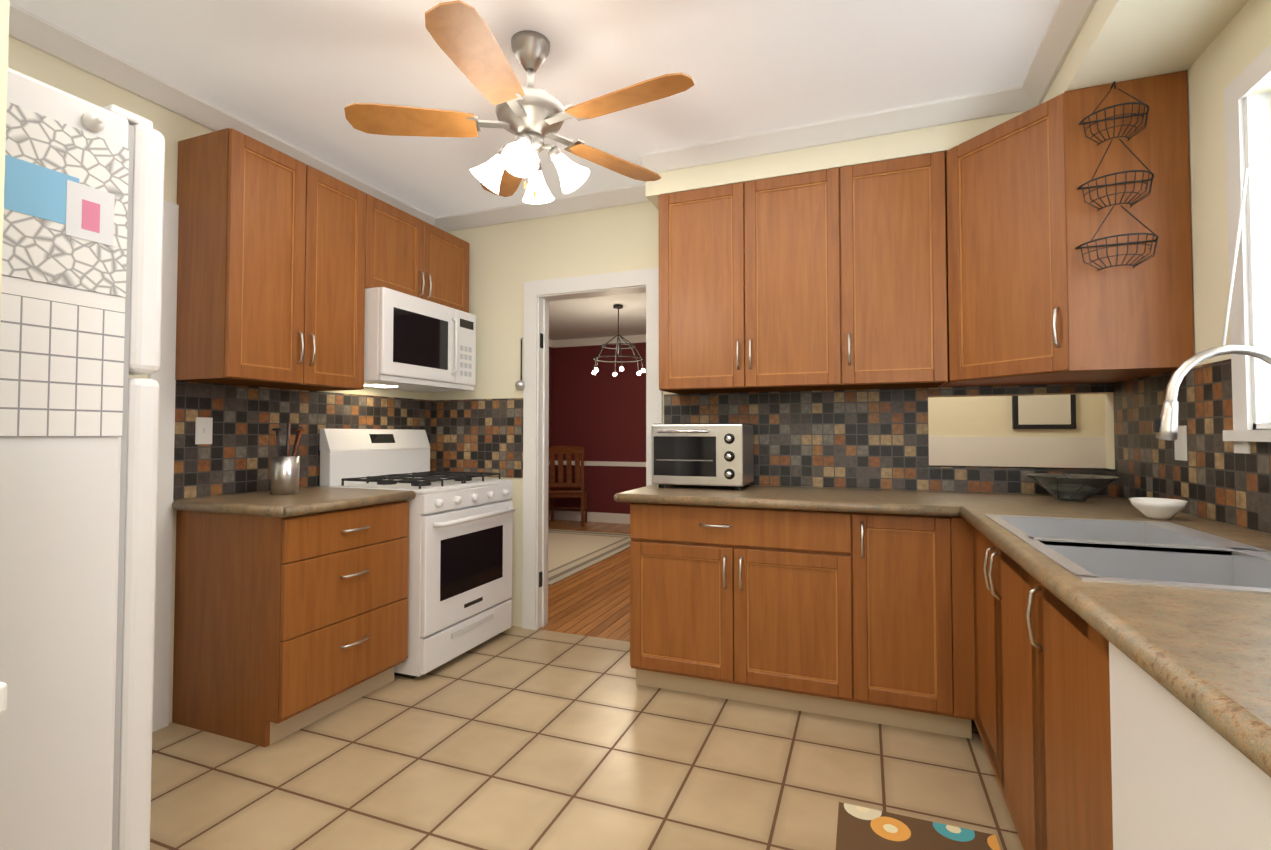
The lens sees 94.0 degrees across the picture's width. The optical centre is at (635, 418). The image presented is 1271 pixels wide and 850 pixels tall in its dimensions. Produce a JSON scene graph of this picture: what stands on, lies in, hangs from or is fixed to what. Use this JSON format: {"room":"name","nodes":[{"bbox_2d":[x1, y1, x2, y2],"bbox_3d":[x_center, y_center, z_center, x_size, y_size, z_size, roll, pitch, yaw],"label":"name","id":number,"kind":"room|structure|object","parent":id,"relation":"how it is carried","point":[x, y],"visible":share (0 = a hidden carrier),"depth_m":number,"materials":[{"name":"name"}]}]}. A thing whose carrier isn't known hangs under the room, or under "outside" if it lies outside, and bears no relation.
{"room":"kitchen","nodes":[
{"label":"kitchen","id":0,"kind":"room"},
{"bbox_2d":[0,0,9,323],"bbox_3d":[-1.625,-0.132,-0.647,0.120,2.600,3.360,-1,-2,21],"label":"wall","id":1,"kind":"structure","parent":0,"point":[4,22],"depth_m":0.90,"materials":[{"name":"beige paint"}]},
{"bbox_2d":[0,682,6,713],"bbox_3d":[-1.554,0.759,-0.692,0.028,0.815,3.370,-1,-2,21],"label":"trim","id":2,"kind":"structure","parent":1,"relation":"attached to","point":[3,697],"depth_m":0.88,"materials":[{"name":"white"}]},
{"bbox_2d":[8,36,431,722],"bbox_3d":[-2.493,-0.085,1.130,0.120,2.600,6.290,-1,-2,21],"label":"wall","id":3,"kind":"structure","parent":0,"point":[172,128],"depth_m":2.36,"materials":[{"name":"beige paint"}]},
{"bbox_2d":[148,200,178,731],"bbox_3d":[-2.084,0.168,1.993,0.018,2.140,0.968,-1,-2,21],"label":"door frame","id":4,"kind":"structure","parent":3,"relation":"attached to","point":[165,376],"depth_m":2.41,"materials":[{"name":"white"}]},
{"bbox_2d":[195,417,212,443],"bbox_3d":[-1.861,0.053,2.560,0.013,0.116,0.070,-1,-2,21],"label":"light switch","id":5,"kind":"object","parent":3,"relation":"attached to","point":[203,429],"visible":1,"depth_m":2.56,"materials":[{"name":"white plastic"}]},
{"bbox_2d":[9,2,436,226],"bbox_3d":[-2.402,-1.348,1.128,0.075,0.075,6.050,-1,-2,21],"label":"crown molding","id":6,"kind":"structure","parent":3,"relation":"attached to","point":[26,27],"depth_m":2.35,"materials":[{"name":"white wood"}]},
{"bbox_2d":[175,128,370,390],"bbox_3d":[-1.638,-0.653,2.729,0.325,1.001,0.690,-1,-2,21],"label":"upper cabinet","id":7,"kind":"object","parent":3,"relation":"attached to","point":[285,261],"depth_m":2.51,"materials":[{"name":"brown wood"}]},
{"bbox_2d":[173,380,432,498],"bbox_3d":[-1.628,0.106,3.188,0.007,0.494,1.578,-1,-2,21],"label":"tile backsplash","id":8,"kind":"structure","parent":3,"relation":"attached to","point":[238,457],"depth_m":2.79,"materials":[{"name":"tile"}]},
{"bbox_2d":[371,196,434,302],"bbox_3d":[-1.427,-0.898,3.281,0.325,0.481,0.478,-1,-2,21],"label":"upper cabinet","id":9,"kind":"object","parent":3,"relation":"attached to","point":[402,243],"depth_m":3.24,"materials":[{"name":"brown wood"}]},
{"bbox_2d":[364,287,475,391],"bbox_3d":[-1.304,-0.414,3.384,0.466,0.472,0.765,-1,-2,21],"label":"microwave","id":10,"kind":"object","parent":9,"relation":"attached to","point":[413,343],"visible":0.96,"depth_m":3.20,"materials":[{"name":"white plastic"}]},
{"bbox_2d":[435,227,468,312],"bbox_3d":[-1.296,-0.889,3.620,0.325,0.481,0.478,-1,-2,21],"label":"upper cabinet","id":11,"kind":"object","parent":3,"relation":"attached to","point":[451,252],"depth_m":3.63,"materials":[{"name":"brown wood"}]},
{"bbox_2d":[10,0,1059,216],"bbox_3d":[-0.712,-1.433,0.477,3.940,0.060,6.290,-1,-2,21],"label":"ceiling","id":12,"kind":"structure","parent":0,"point":[301,74],"depth_m":2.26,"materials":[{"name":"white paint"}]},
{"bbox_2d":[344,0,694,203],"bbox_3d":[-0.361,-1.074,2.105,1.196,0.568,1.202,-1,-2,21],"label":"ceiling fan","id":13,"kind":"object","parent":12,"relation":"hanging from","point":[530,116],"visible":1,"depth_m":2.05,"materials":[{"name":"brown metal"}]},
{"bbox_2d":[640,86,1024,172],"bbox_3d":[0.804,-1.306,2.733,1.640,0.075,0.075,-1,-2,21],"label":"crown molding","id":14,"kind":"structure","parent":12,"relation":"attached to","point":[1003,101],"depth_m":2.68,"materials":[{"name":"white wood"}]},
{"bbox_2d":[1017,0,1096,110],"bbox_3d":[0.597,-1.384,-0.209,0.075,0.075,5.715,-1,-2,21],"label":"crown molding","id":15,"kind":"structure","parent":12,"relation":"attached to","point":[1031,92],"depth_m":2.11,"materials":[{"name":"white wood"}]},
{"bbox_2d":[549,347,552,509],"bbox_3d":[-1.945,0.106,6.435,0.100,2.500,4.250,-1,-2,21],"label":"wall","id":16,"kind":"structure","parent":0,"point":[550,349],"depth_m":8.28,"materials":[{"name":"red"}]},
{"bbox_2d":[549,339,553,519],"bbox_3d":[-1.881,0.105,6.421,0.030,2.500,4.030,-1,-2,21],"label":"trim","id":17,"kind":"structure","parent":16,"relation":"attached to","point":[551,342],"depth_m":8.23,"materials":[{"name":"white wood"}]},
{"bbox_2d":[150,520,1023,849],"bbox_3d":[-0.430,1.282,2.511,5.730,0.060,10.420,-1,-2,21],"label":"floor","id":18,"kind":"structure","parent":0,"point":[515,738],"depth_m":2.11,"materials":[{"name":"tile"}]},
{"bbox_2d":[0,68,164,849],"bbox_3d":[-1.562,0.270,1.122,0.837,1.890,0.845,-1,-2,21],"label":"fridge","id":19,"kind":"object","parent":18,"relation":"on","point":[81,305],"visible":1,"depth_m":1.19,"materials":[{"name":"white painted metal"},{"name":"white plastic"}]},
{"bbox_2d":[172,487,415,746],"bbox_3d":[-1.486,0.798,2.625,0.658,0.914,0.698,-1,-2,21],"label":"base cabinet","id":20,"kind":"object","parent":18,"relation":"on","point":[290,613],"visible":1,"depth_m":2.38,"materials":[{"name":"brown wood"}]},
{"bbox_2d":[271,422,304,494],"bbox_3d":[-1.593,0.178,2.701,0.120,0.327,0.166,-1,-2,21],"label":"utensil crock","id":21,"kind":"object","parent":20,"relation":"on","point":[285,470],"visible":1,"depth_m":2.66,"materials":[{"name":"silver metal"}]},
{"bbox_2d":[320,429,514,678],"bbox_3d":[-1.163,0.665,3.298,0.746,1.215,0.766,-1,-2,21],"label":"stove","id":22,"kind":"object","parent":18,"relation":"on","point":[460,564],"visible":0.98,"depth_m":3.12,"materials":[{"name":"white enameled metal"},{"name":"black glass"},{"name":"cast iron"}]},
{"bbox_2d":[548,445,586,526],"bbox_3d":[-0.902,0.870,7.804,0.510,1.044,0.523,0,-2,1],"label":"dining chair","id":23,"kind":"object","parent":18,"relation":"on","point":[568,451],"visible":0.79,"depth_m":7.62,"materials":[{"name":"brown wood"}]},
{"bbox_2d":[548,529,630,584],"bbox_3d":[-0.947,1.341,6.044,1.540,0.010,2.400,-1,-2,21],"label":"dining rug","id":24,"kind":"object","parent":18,"relation":"on","point":[571,552],"visible":0.29,"depth_m":6.05,"materials":[{"name":"beige fabric"}]},
{"bbox_2d":[630,505,873,722],"bbox_3d":[0.560,0.824,2.841,1.027,0.874,0.607,-1,-2,21],"label":"base cabinet","id":25,"kind":"object","parent":18,"relation":"on","point":[768,607],"depth_m":2.55,"materials":[{"name":"brown wood"}]},
{"bbox_2d":[618,484,1140,516],"bbox_3d":[1.006,0.361,2.657,2.081,0.040,0.642,-1,-2,21],"label":"countertop","id":26,"kind":"structure","parent":25,"relation":"on","point":[903,503],"depth_m":2.50,"materials":[{"name":"beige stone"}]},
{"bbox_2d":[652,423,753,489],"bbox_3d":[0.342,0.188,3.032,0.465,0.324,0.346,-1,-2,21],"label":"toaster oven","id":27,"kind":"object","parent":26,"relation":"on","point":[711,454],"visible":1,"depth_m":2.91,"materials":[{"name":"silver metal"}]},
{"bbox_2d":[1025,473,1119,501],"bbox_3d":[1.786,0.284,2.432,0.316,0.100,0.316,-1,-2,21],"label":"glass bowl","id":28,"kind":"object","parent":26,"relation":"on","point":[1073,487],"visible":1,"depth_m":2.37,"materials":[{"name":"grey glass"}]},
{"bbox_2d":[870,513,949,734],"bbox_3d":[1.160,0.817,2.609,0.487,0.874,0.607,-1,-2,21],"label":"base cabinet","id":29,"kind":"object","parent":18,"relation":"on","point":[910,562],"depth_m":2.33,"materials":[{"name":"brown wood"}]},
{"bbox_2d":[836,802,1000,849],"bbox_3d":[0.609,1.210,1.184,0.435,0.011,1.350,-1,-2,21],"label":"kitchen rug","id":30,"kind":"object","parent":18,"relation":"on","point":[860,828],"visible":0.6,"depth_m":1.74,"materials":[{"name":"brown fabric"}]},
{"bbox_2d":[982,577,1033,849],"bbox_3d":[1.367,0.877,1.571,0.645,0.700,0.620,-1,-2,21],"label":"base cabinet","id":31,"kind":"object","parent":18,"relation":"on","point":[1005,633],"depth_m":1.70,"materials":[{"name":"brown wood"}]},
{"bbox_2d":[1030,629,1061,849],"bbox_3d":[1.192,0.865,1.119,0.645,0.700,0.350,-1,-2,21],"label":"base cabinet","id":32,"kind":"object","parent":18,"relation":"on","point":[1045,751],"depth_m":1.36,"materials":[{"name":"brown wood"}]},
{"bbox_2d":[946,513,1245,749],"bbox_3d":[1.500,0.802,2.014,0.715,0.874,0.299,-1,-2,21],"label":"base cabinet","id":33,"kind":"object","parent":18,"relation":"on","point":[967,551],"depth_m":2.25,"materials":[{"name":"brown wood"}]},
{"bbox_2d":[1058,609,1270,849],"bbox_3d":[0.971,0.764,0.587,0.673,0.874,0.805,-1,-2,21],"label":"base cabinet","id":34,"kind":"object","parent":18,"relation":"on","point":[1098,669],"depth_m":0.83,"materials":[{"name":"brown wood"}]},
{"bbox_2d":[958,505,1270,796],"bbox_3d":[1.173,0.322,1.159,0.691,0.040,2.034,-1,-2,21],"label":"countertop","id":35,"kind":"structure","parent":34,"relation":"on","point":[1205,650],"depth_m":0.85,"materials":[{"name":"beige stone"}]},
{"bbox_2d":[985,514,1270,594],"bbox_3d":[1.226,0.404,1.450,0.490,0.197,0.950,-1,-2,21],"label":"sink","id":36,"kind":"object","parent":35,"relation":"in","point":[1154,554],"depth_m":1.45,"materials":[{"name":"silver metal"}]},
{"bbox_2d":[1129,497,1187,519],"bbox_3d":[1.679,0.290,1.905,0.144,0.060,0.144,-1,-2,21],"label":"bowl","id":37,"kind":"object","parent":35,"relation":"on","point":[1159,508],"visible":1,"depth_m":1.87,"materials":[{"name":"white ceramic"}]},
{"bbox_2d":[1153,345,1270,440],"bbox_3d":[1.393,0.064,1.367,0.293,0.478,0.111,-1,-2,21],"label":"faucet","id":38,"kind":"object","parent":35,"relation":"on","point":[1165,427],"depth_m":1.42,"materials":[{"name":"silver metal"}]},
{"bbox_2d":[549,292,645,339],"bbox_3d":[-0.356,-1.188,5.920,3.460,0.060,4.130,-1,-2,21],"label":"ceiling","id":39,"kind":"structure","parent":0,"point":[590,317],"depth_m":6.67,"materials":[{"name":"grey paint"}]},
{"bbox_2d":[592,305,644,375],"bbox_3d":[-0.175,-0.805,6.017,0.584,0.702,0.512,-1,-2,21],"label":"dining chandelier","id":40,"kind":"object","parent":39,"relation":"hanging from","point":[618,307],"visible":1,"depth_m":6.00,"materials":[{"name":"black metal"}]},
{"bbox_2d":[553,342,645,513],"bbox_3d":[0.379,0.141,7.762,3.240,2.500,0.100,-1,-2,21],"label":"wall","id":41,"kind":"structure","parent":0,"point":[600,415],"depth_m":8.03,"materials":[{"name":"red paint"}]},
{"bbox_2d":[554,334,645,523],"bbox_3d":[0.360,0.139,7.699,3.230,2.500,0.030,-1,-2,21],"label":"trim","id":42,"kind":"structure","parent":41,"relation":"attached to","point":[595,517],"depth_m":8.02,"materials":[{"name":"white wood"}]},
{"bbox_2d":[432,201,1116,626],"bbox_3d":[0.913,-0.012,3.886,4.250,2.600,1.552,-1,-2,21],"label":"wall","id":43,"kind":"structure","parent":0,"point":[508,261],"depth_m":3.78,"materials":[{"name":"beige paint"}]},
{"bbox_2d":[433,398,522,477],"bbox_3d":[-1.009,0.122,3.791,0.670,0.494,0.007,-1,-2,21],"label":"tile backsplash","id":44,"kind":"structure","parent":43,"relation":"attached to","point":[470,435],"depth_m":3.78,"materials":[{"name":"tile"}]},
{"bbox_2d":[515,337,524,389],"bbox_3d":[-0.712,-0.341,3.671,0.070,0.330,0.067,-1,-2,21],"label":"ladle","id":45,"kind":"object","parent":43,"relation":"hanging from","point":[519,384],"visible":0.98,"depth_m":3.65,"materials":[{"name":"silver metal"}]},
{"bbox_2d":[437,183,648,231],"bbox_3d":[-0.559,-1.282,3.618,1.540,0.075,0.075,-1,-2,21],"label":"crown molding","id":46,"kind":"structure","parent":43,"relation":"attached to","point":[633,194],"depth_m":3.61,"materials":[{"name":"white wood"}]},
{"bbox_2d":[522,268,662,629],"bbox_3d":[-0.247,0.214,3.555,0.900,2.130,0.142,-1,-2,21],"label":"door frame","id":47,"kind":"structure","parent":43,"relation":"attached to","point":[540,296],"depth_m":3.63,"materials":[{"name":"white wood"}]},
{"bbox_2d":[659,170,858,393],"bbox_3d":[0.612,-0.646,3.005,0.934,1.001,0.336,-1,-2,21],"label":"upper cabinet","id":48,"kind":"object","parent":43,"relation":"attached to","point":[741,264],"depth_m":2.86,"materials":[{"name":"brown wood"}]},
{"bbox_2d":[664,383,1112,495],"bbox_3d":[1.128,0.101,2.967,2.070,0.494,0.007,-1,-2,21],"label":"tile backsplash","id":49,"kind":"structure","parent":43,"relation":"attached to","point":[870,438],"depth_m":2.98,"materials":[{"name":"tile"}]},
{"bbox_2d":[823,154,966,389],"bbox_3d":[1.187,-0.652,2.762,0.542,1.001,0.374,-1,-2,21],"label":"upper cabinet","id":50,"kind":"object","parent":43,"relation":"attached to","point":[877,223],"depth_m":2.65,"materials":[{"name":"brown wood"}]},
{"bbox_2d":[927,70,1193,386],"bbox_3d":[1.630,-0.661,2.429,0.743,1.001,0.676,-1,-2,21],"label":"upper cabinet","id":51,"kind":"object","parent":43,"relation":"attached to","point":[1047,242],"depth_m":2.11,"materials":[{"name":"brown wood"}]},
{"bbox_2d":[646,111,1025,209],"bbox_3d":[0.910,-1.245,2.910,1.710,0.187,0.335,-1,-2,21],"label":"soffit","id":52,"kind":"structure","parent":0,"point":[941,138],"depth_m":2.74,"materials":[{"name":"beige paint"}]},
{"bbox_2d":[986,517,1093,656],"bbox_3d":[1.015,0.419,1.531,0.027,0.214,0.970,-1,-2,21],"label":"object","id":53,"kind":"structure","parent":0,"relation":"attached to","point":[1041,613],"depth_m":1.49,"materials":[{"name":"brown wood"}]},
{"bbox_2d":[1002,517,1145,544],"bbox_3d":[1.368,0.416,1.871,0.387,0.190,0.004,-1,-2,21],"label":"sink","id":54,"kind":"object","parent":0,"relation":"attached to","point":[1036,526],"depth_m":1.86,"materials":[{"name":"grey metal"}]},
{"bbox_2d":[1030,537,1229,584],"bbox_3d":[1.208,0.405,1.456,0.387,0.190,0.029,-1,-2,21],"label":"sink basin","id":55,"kind":"structure","parent":0,"relation":"attached to","point":[1196,564],"depth_m":1.43,"materials":[{"name":"grey metal"}]},
{"bbox_2d":[1042,0,1248,102],"bbox_3d":[0.853,-1.326,-0.130,0.345,0.187,6.050,-1,-2,21],"label":"soffit","id":56,"kind":"structure","parent":0,"point":[1119,40],"depth_m":1.85,"materials":[{"name":"beige paint"}]},
{"bbox_2d":[1118,577,1245,588],"bbox_3d":[1.048,0.394,1.042,0.387,0.190,0.002,-1,-2,21],"label":"sink","id":57,"kind":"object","parent":0,"relation":"attached to","point":[1119,578],"depth_m":1.07,"materials":[{"name":"grey metal"}]},
{"bbox_2d":[1105,0,1270,534],"bbox_3d":[1.092,-0.120,-0.190,0.120,2.600,6.170,-1,-2,21],"label":"wall","id":58,"kind":"structure","parent":0,"point":[1239,44],"depth_m":1.86,"materials":[{"name":"beige paint"}]},
{"bbox_2d":[1174,425,1187,460],"bbox_3d":[1.882,0.084,2.046,0.005,0.120,0.080,-1,-2,21],"label":"electrical outlet","id":59,"kind":"object","parent":58,"relation":"attached to","point":[1180,444],"visible":0.75,"depth_m":2.04,"materials":[{"name":"white plastic"}]},
{"bbox_2d":[1109,359,1270,533],"bbox_3d":[1.623,0.058,1.359,0.007,0.494,2.650,-1,-2,21],"label":"tile backsplash","id":60,"kind":"structure","parent":58,"relation":"attached to","point":[1218,483],"depth_m":1.96,"materials":[{"name":"tile"}]},
{"bbox_2d":[1223,44,1270,453],"bbox_3d":[1.599,-0.459,1.178,0.152,1.090,1.230,-1,-2,21],"label":"window","id":61,"kind":"structure","parent":58,"relation":"in","point":[1248,131],"depth_m":1.68,"materials":[{"name":"white wood"}]},
{"bbox_2d":[1222,168,1248,345],"bbox_3d":[1.714,-0.445,1.696,0.008,0.511,0.092,0,-2,1],"label":"blind wand","id":62,"kind":"object","parent":61,"relation":"hanging from","point":[1235,255],"visible":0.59,"depth_m":1.69,"materials":[{"name":"white plastic"}]},
{"bbox_2d":[1142,521,1270,588],"bbox_3d":[1.391,0.403,1.386,0.004,0.190,0.886,-1,-2,21],"label":"sink","id":63,"kind":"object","parent":0,"relation":"attached to","point":[1252,572],"depth_m":1.36,"materials":[{"name":"grey metal"}]}
]}

